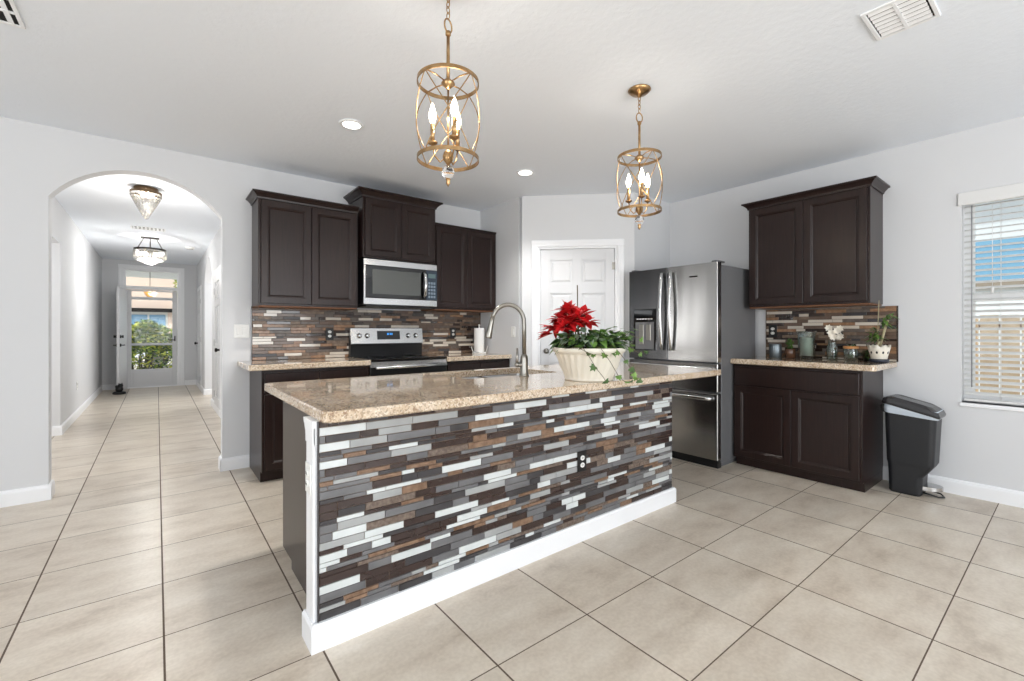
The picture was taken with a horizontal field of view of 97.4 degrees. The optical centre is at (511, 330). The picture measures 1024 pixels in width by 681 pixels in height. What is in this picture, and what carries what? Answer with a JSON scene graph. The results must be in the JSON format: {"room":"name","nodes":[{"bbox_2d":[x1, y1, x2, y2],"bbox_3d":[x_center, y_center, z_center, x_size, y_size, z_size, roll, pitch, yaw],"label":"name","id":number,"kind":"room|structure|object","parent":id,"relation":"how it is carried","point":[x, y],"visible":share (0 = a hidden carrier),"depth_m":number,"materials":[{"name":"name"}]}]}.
{"room":"kitchen","nodes":[
{"label":"kitchen","id":0,"kind":"room"},
{"bbox_2d":[52,197,101,425],"bbox_3d":[-6.148,-0.130,6.244,0.120,2.740,7.780,0,0,-38],"label":"wall","id":1,"kind":"structure","parent":0,"point":[76,265],"depth_m":6.11,"materials":[{"name":"white paint"}]},
{"bbox_2d":[52,385,102,435],"bbox_3d":[-8.175,1.184,6.340,3.217,0.112,5.117,0,0,-38],"label":"baseboard","id":2,"kind":"structure","parent":1,"relation":"attached to","point":[56,430],"depth_m":6.13,"materials":[{"name":"white wood"}]},
{"bbox_2d":[102,258,196,384],"bbox_3d":[-7.904,-0.130,9.890,1.880,2.740,0.120,0,0,-38],"label":"wall","id":3,"kind":"structure","parent":0,"point":[109,266],"depth_m":9.49,"materials":[{"name":"white paint"}]},
{"bbox_2d":[113,287,126,390],"bbox_3d":[-7.950,0.184,9.177,0.178,2.088,0.873,0,0,-33],"label":"door","id":4,"kind":"structure","parent":3,"relation":"in","point":[121,293],"depth_m":9.00,"materials":[{"name":"white wood"}]},
{"bbox_2d":[103,380,195,389],"bbox_3d":[-7.869,1.184,9.830,1.620,0.112,0.017,0,0,-38],"label":"baseboard","id":5,"kind":"structure","parent":3,"relation":"attached to","point":[187,382],"depth_m":9.45,"materials":[{"name":"white wood"}]},
{"bbox_2d":[118,264,183,388],"bbox_3d":[-7.897,-0.083,9.881,1.130,2.645,0.143,0,0,-38],"label":"trim","id":6,"kind":"structure","parent":3,"relation":"attached to","point":[122,268],"depth_m":10.12,"materials":[{"name":"white wood"}]},
{"bbox_2d":[126,289,176,387],"bbox_3d":[-7.892,0.170,9.874,0.870,2.100,0.070,0,0,-38],"label":"door","id":7,"kind":"structure","parent":3,"relation":"in","point":[159,376],"depth_m":9.86,"materials":[{"name":"white"}]},
{"bbox_2d":[197,227,220,399],"bbox_3d":[-4.774,-0.130,7.327,0.140,2.740,7.780,0,0,-38],"label":"wall","id":8,"kind":"structure","parent":0,"point":[210,261],"depth_m":8.68,"materials":[{"name":"white paint"}]},
{"bbox_2d":[194,289,200,384],"bbox_3d":[-6.757,0.184,9.668,0.074,2.088,0.850,0,0,-38],"label":"door","id":9,"kind":"structure","parent":8,"relation":"in","point":[198,343],"depth_m":9.65,"materials":[{"name":"white wood"}]},
{"bbox_2d":[196,380,220,417],"bbox_3d":[-3.941,1.184,7.985,2.297,0.112,7.780,0,0,-38],"label":"baseboard","id":10,"kind":"structure","parent":8,"relation":"attached to","point":[204,391],"depth_m":8.65,"materials":[{"name":"white wood"}]},
{"bbox_2d":[214,271,219,409],"bbox_3d":[-4.444,0.184,6.735,0.074,2.088,0.820,0,0,-38],"label":"door","id":11,"kind":"structure","parent":8,"relation":"in","point":[217,276],"depth_m":6.71,"materials":[{"name":"white wood"}]},
{"bbox_2d":[214,265,220,409],"bbox_3d":[-4.418,0.150,6.755,0.010,2.180,0.980,0,0,-38],"label":"trim","id":12,"kind":"structure","parent":8,"relation":"attached to","point":[218,269],"depth_m":6.41,"materials":[{"name":"white wood"}]},
{"bbox_2d":[0,117,479,490],"bbox_3d":[-3.254,-0.130,3.495,7.420,2.740,0.120,0,0,-38],"label":"wall","id":13,"kind":"structure","parent":0,"point":[38,162],"depth_m":3.30,"materials":[{"name":"white paint"}]},
{"bbox_2d":[0,454,249,507],"bbox_3d":[-4.299,1.184,2.672,4.760,0.112,0.154,0,0,-38],"label":"baseboard","id":14,"kind":"structure","parent":13,"relation":"attached to","point":[33,494],"depth_m":3.27,"materials":[{"name":"white wood"}]},
{"bbox_2d":[234,324,248,337],"bbox_3d":[-2.436,0.005,4.057,0.120,0.120,0.012,0,0,-38],"label":"light switch","id":15,"kind":"object","parent":13,"relation":"attached to","point":[240,330],"visible":1,"depth_m":4.06,"materials":[{"name":"white plastic"}]},
{"bbox_2d":[246,188,359,309],"bbox_3d":[-1.943,-0.701,4.212,0.905,0.989,0.378,0,0,-38],"label":"upper cabinet","id":16,"kind":"object","parent":13,"relation":"attached to","point":[305,250],"visible":1,"depth_m":4.07,"materials":[{"name":"brown wood"}]},
{"bbox_2d":[251,306,480,360],"bbox_3d":[-1.386,0.026,4.881,2.526,0.496,0.017,0,0,-38],"label":"backsplash","id":17,"kind":"structure","parent":13,"relation":"attached to","point":[276,334],"depth_m":4.56,"materials":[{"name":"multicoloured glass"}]},
{"bbox_2d":[326,328,332,339],"bbox_3d":[-1.828,0.035,4.513,0.075,0.120,0.012,0,0,-38],"label":"wall outlet","id":18,"kind":"object","parent":17,"relation":"attached to","point":[329,331],"visible":1,"depth_m":4.51,"materials":[{"name":"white plastic"}]},
{"bbox_2d":[450,328,455,337],"bbox_3d":[-0.706,0.025,5.399,0.075,0.120,0.012,0,0,-38],"label":"wall outlet","id":19,"kind":"object","parent":17,"relation":"attached to","point":[452,330],"visible":1,"depth_m":5.39,"materials":[{"name":"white plastic"}]},
{"bbox_2d":[343,186,442,264],"bbox_3d":[-1.235,-1.042,4.727,0.912,0.660,0.445,0,0,-38],"label":"upper cabinet","id":20,"kind":"object","parent":13,"relation":"attached to","point":[391,226],"visible":0.94,"depth_m":4.55,"materials":[{"name":"brown wood"}]},
{"bbox_2d":[358,258,436,309],"bbox_3d":[-1.221,-0.468,4.717,0.795,0.465,0.461,0,0,-38],"label":"microwave","id":21,"kind":"object","parent":20,"relation":"attached to","point":[382,284],"visible":0.98,"depth_m":4.55,"materials":[{"name":"silver metal"}]},
{"bbox_2d":[421,222,495,312],"bbox_3d":[-0.618,-0.700,5.275,0.833,0.954,0.350,0,0,-38],"label":"upper cabinet","id":22,"kind":"object","parent":13,"relation":"attached to","point":[465,258],"visible":0.78,"depth_m":5.12,"materials":[{"name":"brown wood"}]},
{"bbox_2d":[480,197,521,373],"bbox_3d":[-0.113,-0.130,5.407,0.120,2.740,0.770,0,0,-38],"label":"wall","id":23,"kind":"structure","parent":0,"point":[505,219],"depth_m":5.25,"materials":[{"name":"white paint"}]},
{"bbox_2d":[511,327,514,336],"bbox_3d":[0.012,0.015,5.142,0.012,0.120,0.075,0,0,-38],"label":"light switch","id":24,"kind":"object","parent":23,"relation":"attached to","point":[512,328],"visible":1,"depth_m":5.14,"materials":[{"name":"white plastic"}]},
{"bbox_2d":[0,385,1023,680],"bbox_3d":[-2.229,1.290,3.432,9.150,0.100,17.350,0,0,-38],"label":"floor","id":25,"kind":"structure","parent":0,"point":[147,560],"depth_m":2.16,"materials":[{"name":"beige tile"}]},
{"bbox_2d":[112,383,125,394],"bbox_3d":[-7.636,1.127,8.751,0.210,0.225,0.167,0,0,-38],"label":"doorstop","id":26,"kind":"object","parent":25,"relation":"on","point":[118,388],"visible":1,"depth_m":8.71,"materials":[{"name":"black metal"}]},
{"bbox_2d":[250,365,368,481],"bbox_3d":[-1.851,0.781,4.130,0.885,0.918,0.618,0,0,-38],"label":"base cabinet","id":27,"kind":"object","parent":25,"relation":"on","point":[266,410],"visible":0.32,"depth_m":3.71,"materials":[{"name":"brown wood"}]},
{"bbox_2d":[237,357,370,370],"bbox_3d":[-1.883,0.298,4.092,0.982,0.046,0.639,0,0,-38],"label":"countertop","id":28,"kind":"structure","parent":27,"relation":"on","point":[258,365],"depth_m":3.89,"materials":[{"name":"beige stone"}]},
{"bbox_2d":[348,328,446,375],"bbox_3d":[-1.161,0.609,4.620,0.804,1.262,0.687,0,0,-38],"label":"range","id":29,"kind":"object","parent":25,"relation":"on","point":[400,345],"visible":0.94,"depth_m":4.64,"materials":[{"name":"silver metal"}]},
{"bbox_2d":[351,354,446,360],"bbox_3d":[-1.157,0.276,4.615,0.802,0.017,0.560,0,0,-38],"label":"cooktop","id":30,"kind":"object","parent":29,"relation":"in","point":[372,357],"depth_m":4.56,"materials":[{"name":"black glass"}]},
{"bbox_2d":[370,359,446,375],"bbox_3d":[-0.979,0.616,4.388,0.800,0.648,0.097,0,0,-38],"label":"oven","id":31,"kind":"object","parent":29,"relation":"in","point":[378,367],"depth_m":4.35,"materials":[{"name":"silver metal"}]},
{"bbox_2d":[446,359,509,377],"bbox_3d":[-0.539,0.781,5.165,0.847,0.918,0.618,0,0,-38],"label":"base cabinet","id":32,"kind":"object","parent":25,"relation":"on","point":[492,363],"visible":0.15,"depth_m":4.91,"materials":[{"name":"brown wood"}]},
{"bbox_2d":[425,353,511,361],"bbox_3d":[-0.533,0.298,5.157,0.847,0.046,0.639,0,0,-38],"label":"countertop","id":33,"kind":"structure","parent":32,"relation":"on","point":[451,356],"depth_m":4.95,"materials":[{"name":"beige stone"}]},
{"bbox_2d":[471,324,487,353],"bbox_3d":[-0.393,0.099,5.438,0.179,0.352,0.179,0,0,7],"label":"paper towel holder","id":34,"kind":"object","parent":33,"relation":"on","point":[478,332],"visible":0.99,"depth_m":5.39,"materials":[{"name":"white paper"}]},
{"bbox_2d":[283,381,675,655],"bbox_3d":[-0.125,0.797,2.913,2.488,0.886,1.090,0,0,-38],"label":"kitchen island","id":35,"kind":"object","parent":25,"relation":"on","point":[404,515],"visible":0.98,"depth_m":2.16,"materials":[{"name":"multicoloured tile"}]},
{"bbox_2d":[305,461,311,495],"bbox_3d":[-0.809,0.585,1.782,0.012,0.120,0.075,0,0,-38],"label":"wall outlet","id":36,"kind":"object","parent":35,"relation":"attached to","point":[308,467],"visible":1,"depth_m":1.77,"materials":[{"name":"white plastic"}]},
{"bbox_2d":[264,362,720,422],"bbox_3d":[0.117,0.332,3.123,3.068,0.044,1.220,0,0,-38],"label":"island countertop","id":37,"kind":"structure","parent":35,"relation":"on","point":[336,400],"depth_m":2.41,"materials":[{"name":"beige stone"}]},
{"bbox_2d":[465,374,519,378],"bbox_3d":[-0.113,0.451,3.299,0.790,0.188,0.480,0,0,-38],"label":"sink","id":38,"kind":"object","parent":37,"relation":"in","point":[505,374],"visible":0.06,"depth_m":3.57,"materials":[{"name":"silver metal"}]},
{"bbox_2d":[485,303,528,375],"bbox_3d":[-0.035,0.060,3.066,0.304,0.500,0.074,0,0,0],"label":"kitchen faucet","id":39,"kind":"object","parent":37,"relation":"on","point":[523,364],"visible":1,"depth_m":3.06,"materials":[{"name":"silver metal"}]},
{"bbox_2d":[538,285,648,383],"bbox_3d":[0.522,0.010,2.812,0.619,0.600,0.539,0,0,38],"label":"poinsettia","id":40,"kind":"object","parent":37,"relation":"on","point":[595,356],"visible":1,"depth_m":2.73,"materials":[{"name":"red plant"}]},
{"bbox_2d":[552,347,625,381],"bbox_3d":[0.486,0.208,2.855,0.460,0.204,0.460,0,0,-38],"label":"planter","id":41,"kind":"object","parent":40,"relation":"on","point":[580,364],"depth_m":2.70,"materials":[{"name":"beige ceramic"}]},
{"bbox_2d":[577,450,585,471],"bbox_3d":[0.416,0.774,2.661,0.075,0.120,0.012,0,0,-38],"label":"wall outlet","id":42,"kind":"object","parent":35,"relation":"attached to","point":[581,456],"visible":1,"depth_m":2.65,"materials":[{"name":"black plastic"}]},
{"bbox_2d":[629,260,754,468],"bbox_3d":[1.803,0.303,4.591,0.832,1.873,0.955,0,0,-38],"label":"refrigerator","id":43,"kind":"object","parent":25,"relation":"on","point":[700,315],"visible":0.83,"depth_m":4.21,"materials":[{"name":"grey metal"}]},
{"bbox_2d":[734,364,882,492],"bbox_3d":[2.569,0.772,3.959,0.578,0.936,0.974,0,0,-38],"label":"base cabinet","id":44,"kind":"object","parent":25,"relation":"on","point":[825,426],"visible":0.87,"depth_m":3.68,"materials":[{"name":"brown wood"}]},
{"bbox_2d":[731,356,896,371],"bbox_3d":[2.583,0.280,3.914,0.614,0.046,1.066,0,0,-38],"label":"countertop","id":45,"kind":"structure","parent":44,"relation":"on","point":[860,365],"depth_m":3.71,"materials":[{"name":"beige stone"}]},
{"bbox_2d":[769,344,781,357],"bbox_3d":[2.484,0.191,4.246,0.106,0.132,0.106,0,0,-38],"label":"canister","id":46,"kind":"object","parent":45,"relation":"on","point":[775,350],"visible":0.98,"depth_m":4.21,"materials":[{"name":"silver metal"}]},
{"bbox_2d":[785,339,795,357],"bbox_3d":[2.571,0.163,4.162,0.099,0.188,0.099,0,0,-38],"label":"potted succulent","id":47,"kind":"object","parent":45,"relation":"on","point":[789,353],"visible":1,"depth_m":4.14,"materials":[{"name":"green plant"}]},
{"bbox_2d":[785,349,795,357],"bbox_3d":[2.576,0.213,4.162,0.092,0.088,0.092,0,0,-38],"label":"plant pot","id":48,"kind":"object","parent":47,"relation":"on","point":[789,353],"depth_m":4.13,"materials":[{"name":"brown ceramic"}]},
{"bbox_2d":[796,331,816,356],"bbox_3d":[2.645,0.132,4.042,0.157,0.250,0.157,0,0,-38],"label":"glass jar","id":49,"kind":"object","parent":45,"relation":"on","point":[806,344],"visible":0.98,"depth_m":4.00,"materials":[{"name":"green glass"}]},
{"bbox_2d":[800,337,812,355],"bbox_3d":[2.645,0.142,4.042,0.096,0.161,0.095,0,0,-38],"label":"candle","id":50,"kind":"object","parent":49,"relation":"on","point":[806,344],"depth_m":4.00,"materials":[{"name":"green wax"}]},
{"bbox_2d":[825,324,843,359],"bbox_3d":[2.768,0.102,3.873,0.109,0.311,0.141,0,0,-9],"label":"flower vase","id":51,"kind":"object","parent":45,"relation":"on","point":[832,333],"visible":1,"depth_m":3.86,"materials":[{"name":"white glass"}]},
{"bbox_2d":[843,344,858,361],"bbox_3d":[2.837,0.184,3.766,0.108,0.147,0.108,0,0,-38],"label":"glass jar","id":52,"kind":"object","parent":45,"relation":"on","point":[848,346],"visible":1,"depth_m":3.74,"materials":[{"name":"brown"}]},
{"bbox_2d":[861,350,869,361],"bbox_3d":[2.971,0.209,3.744,0.134,0.096,0.116,0,0,29],"label":"trailing plant","id":53,"kind":"object","parent":45,"relation":"on","point":[865,353],"visible":0.49,"depth_m":3.74,"materials":[{"name":"green plant"}]},
{"bbox_2d":[866,302,899,362],"bbox_3d":[2.953,0.007,3.595,0.148,0.500,0.249,0,0,-38],"label":"orchid pot","id":54,"kind":"object","parent":45,"relation":"on","point":[879,353],"visible":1,"depth_m":3.57,"materials":[{"name":"white"}]},
{"bbox_2d":[881,394,945,497],"bbox_3d":[3.079,0.874,3.457,0.284,0.732,0.366,0,0,-38],"label":"step trash can","id":55,"kind":"object","parent":25,"relation":"on","point":[913,426],"visible":1,"depth_m":3.38,"materials":[{"name":"black plastic"}]},
{"bbox_2d":[0,0,1023,264],"bbox_3d":[-2.229,-1.550,3.432,9.150,0.100,17.350,0,0,-38],"label":"ceiling","id":56,"kind":"structure","parent":0,"point":[743,92],"depth_m":2.74,"materials":[{"name":"white paint"}]},
{"bbox_2d":[0,0,25,29],"bbox_3d":[-2.474,-1.495,2.022,0.360,0.010,0.260,0,0,-38],"label":"ceiling vent","id":57,"kind":"object","parent":56,"relation":"in","point":[9,13],"visible":1,"depth_m":2.13,"materials":[{"name":"white metal"}]},
{"bbox_2d":[129,185,162,218],"bbox_3d":[-3.849,-1.335,4.733,0.277,0.330,0.272,0,0,-38],"label":"flush light","id":58,"kind":"object","parent":56,"relation":"attached to","point":[143,188],"visible":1,"depth_m":4.70,"materials":[{"name":"clear glass"}]},
{"bbox_2d":[130,225,165,231],"bbox_3d":[-5.343,-1.495,6.611,0.400,0.010,0.220,0,0,-38],"label":"ceiling vent","id":59,"kind":"object","parent":56,"relation":"in","point":[131,226],"visible":1,"depth_m":6.60,"materials":[{"name":"white metal"}]},
{"bbox_2d":[133,236,166,264],"bbox_3d":[-5.827,-1.277,7.249,0.438,0.446,0.434,0,0,-38],"label":"drum light","id":60,"kind":"object","parent":56,"relation":"hanging from","point":[155,251],"visible":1,"depth_m":7.21,"materials":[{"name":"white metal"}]},
{"bbox_2d":[339,119,363,129],"bbox_3d":[-1.166,-1.495,3.271,0.176,0.010,0.176,0,0,-38],"label":"recessed light","id":61,"kind":"object","parent":56,"relation":"in","point":[351,124],"visible":1,"depth_m":3.26,"materials":[{"name":"white plastic"}]},
{"bbox_2d":[342,121,359,128],"bbox_3d":[-1.166,-1.497,3.271,0.125,0.005,0.125,0,0,35],"label":"diffuser","id":62,"kind":"object","parent":61,"relation":"attached to","point":[345,124],"depth_m":3.27,"materials":[{"name":"white plastic"}]},
{"bbox_2d":[416,0,479,185],"bbox_3d":[-0.278,-1.062,1.959,0.271,0.875,0.271,0,0,37],"label":"pendant light","id":63,"kind":"object","parent":56,"relation":"hanging from","point":[448,171],"visible":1,"depth_m":1.95,"materials":[{"name":"gold metal"}]},
{"bbox_2d":[516,169,534,175],"bbox_3d":[0.126,-1.495,4.264,0.176,0.010,0.176,0,0,-38],"label":"recessed light","id":64,"kind":"object","parent":56,"relation":"in","point":[523,172],"visible":1,"depth_m":4.26,"materials":[{"name":"white"}]},
{"bbox_2d":[519,171,531,174],"bbox_3d":[0.126,-1.497,4.264,0.125,0.005,0.125,0,0,35],"label":"diffuser","id":65,"kind":"object","parent":64,"relation":"attached to","point":[520,172],"depth_m":4.27,"materials":[{"name":"white plastic"}]},
{"bbox_2d":[617,84,662,229],"bbox_3d":[0.794,-1.062,2.804,0.271,0.875,0.271,0,0,-19],"label":"pendant light","id":66,"kind":"object","parent":56,"relation":"hanging from","point":[638,91],"visible":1,"depth_m":2.79,"materials":[{"name":"gold metal"}]},
{"bbox_2d":[860,0,940,40],"bbox_3d":[1.843,-1.495,2.136,0.300,0.010,0.240,0,0,-38],"label":"ceiling vent","id":67,"kind":"object","parent":56,"relation":"in","point":[893,17],"visible":1,"depth_m":2.14,"materials":[{"name":"white metal"}]},
{"bbox_2d":[522,193,633,365],"bbox_3d":[0.727,-0.130,5.018,1.230,2.740,0.110,0,0,6],"label":"wall","id":68,"kind":"structure","parent":0,"point":[579,216],"depth_m":4.97,"materials":[{"name":"white paint"}]},
{"bbox_2d":[540,248,614,364],"bbox_3d":[0.727,0.164,4.968,0.827,2.133,0.106,0,0,6],"label":"door","id":69,"kind":"structure","parent":68,"relation":"in","point":[561,270],"depth_m":4.99,"materials":[{"name":"white wood"}]},
{"bbox_2d":[531,239,623,365],"bbox_3d":[0.725,0.120,5.001,1.010,2.240,0.123,0,0,6],"label":"trim","id":70,"kind":"structure","parent":68,"relation":"attached to","point":[618,244],"depth_m":4.96,"materials":[{"name":"white wood"}]},
{"bbox_2d":[634,193,669,270],"bbox_3d":[1.562,-0.130,5.156,0.680,2.740,0.120,0,0,-38],"label":"wall","id":71,"kind":"structure","parent":0,"point":[652,241],"depth_m":5.10,"materials":[{"name":"white paint"}]},
{"bbox_2d":[670,116,1023,491],"bbox_3d":[4.221,-0.130,2.464,0.160,2.740,7.640,0,0,-38],"label":"wall","id":72,"kind":"structure","parent":0,"point":[923,219],"depth_m":3.53,"materials":[{"name":"white paint"}]},
{"bbox_2d":[741,175,889,309],"bbox_3d":[2.651,-0.701,3.995,0.408,0.989,1.023,0,0,-38],"label":"upper cabinet","id":73,"kind":"object","parent":72,"relation":"attached to","point":[822,247],"visible":1,"depth_m":3.80,"materials":[{"name":"brown wood"}]},
{"bbox_2d":[766,306,898,361],"bbox_3d":[2.837,0.027,4.073,0.017,0.460,1.019,0,0,-38],"label":"backsplash","id":74,"kind":"structure","parent":72,"relation":"attached to","point":[856,322],"depth_m":4.02,"materials":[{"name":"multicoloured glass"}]},
{"bbox_2d":[769,325,776,336],"bbox_3d":[2.555,0.005,4.410,0.012,0.120,0.075,0,0,-38],"label":"wall outlet","id":75,"kind":"object","parent":74,"relation":"attached to","point":[772,328],"visible":1,"depth_m":4.41,"materials":[{"name":"black plastic"}]},
{"bbox_2d":[883,466,1023,507],"bbox_3d":[4.805,1.184,1.581,0.017,0.112,5.530,0,0,-38],"label":"baseboard","id":76,"kind":"structure","parent":72,"relation":"attached to","point":[1015,498],"depth_m":3.31,"materials":[{"name":"white wood"}]},
{"bbox_2d":[959,196,1023,411],"bbox_3d":[3.892,-0.225,2.869,0.175,1.590,1.465,0,0,-38],"label":"window","id":77,"kind":"structure","parent":72,"relation":"in","point":[1019,408],"depth_m":3.41,"materials":[{"name":"white plastic"}]},
{"bbox_2d":[957,182,1023,405],"bbox_3d":[3.856,-0.254,2.841,0.080,1.563,1.485,0,0,-38],"label":"window blind","id":78,"kind":"object","parent":77,"relation":"attached to","point":[1000,193],"visible":1,"depth_m":3.28,"materials":[{"name":"white plastic"}]},
{"label":"outside","id":79,"kind":"structure","parent":0,"visible":0},
{"bbox_2d":[132,359,171,368],"bbox_3d":[-19.363,1.390,32.617,70.000,0.100,44.800,0,0,-38],"label":"yard","id":80,"kind":"structure","parent":79,"point":[143,359],"depth_m":17.74,"materials":[{"name":"white"}]},
{"bbox_2d":[126,277,176,359],"bbox_3d":[-21.698,-1.485,22.177,12.600,5.750,9.500,0,0,-38],"label":"house","id":81,"kind":"structure","parent":80,"relation":"on","point":[160,311],"depth_m":21.05,"materials":[{"name":"beige paint"}]},
{"bbox_2d":[132,319,171,368],"bbox_3d":[-10.923,0.499,13.287,2.292,1.696,0.935,0,0,-38],"label":"hedge","id":82,"kind":"object","parent":80,"relation":"on","point":[146,329],"visible":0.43,"depth_m":13.29,"materials":[{"name":"green plant"}]},
{"bbox_2d":[132,345,171,369],"bbox_3d":[-10.313,0.883,12.611,1.594,0.937,0.706,0,0,-38],"label":"shrub","id":83,"kind":"object","parent":80,"relation":"on","point":[144,348],"visible":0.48,"depth_m":12.68,"materials":[{"name":"green plant"}]},
{"bbox_2d":[134,338,171,367],"bbox_3d":[-12.070,0.630,17.481,4.286,1.420,1.740,0,0,-38],"label":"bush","id":84,"kind":"object","parent":80,"relation":"on","point":[158,357],"visible":0.11,"depth_m":15.97,"materials":[{"name":"white"}]},
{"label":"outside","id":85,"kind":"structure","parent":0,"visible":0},
{"bbox_2d":[126,271,176,279],"bbox_3d":[-8.733,-1.550,11.070,6.000,0.340,2.200,0,0,-38],"label":"porch roof","id":86,"kind":"structure","parent":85,"point":[128,273],"depth_m":11.72,"materials":[{"name":"white"}]},
{"bbox_2d":[144,290,156,296],"bbox_3d":[-8.618,-1.165,10.715,0.270,0.910,0.270,0,0,-38],"label":"lantern","id":87,"kind":"object","parent":86,"relation":"hanging from","point":[148,294],"visible":0.25,"depth_m":10.66,"materials":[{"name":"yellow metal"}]},
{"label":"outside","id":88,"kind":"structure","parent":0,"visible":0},
{"bbox_3d":[19.077,1.390,4.032,25.050,0.100,42.700,0,0,-38],"label":"yard","id":89,"kind":"structure","parent":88,"visible":0},
{"bbox_2d":[975,197,1023,394],"bbox_3d":[9.794,-0.490,7.727,5.650,3.760,12.600,0,0,-38],"label":"house","id":90,"kind":"structure","parent":89,"relation":"on","point":[1020,202],"depth_m":6.79,"materials":[{"name":"white"}]},
{"bbox_2d":[975,315,1023,394],"bbox_3d":[5.182,0.560,4.781,0.060,1.460,11.088,0,0,-38],"label":"wooden fence","id":91,"kind":"object","parent":89,"relation":"on","point":[981,319],"visible":0.03,"depth_m":4.77,"materials":[{"name":"brown wood"}]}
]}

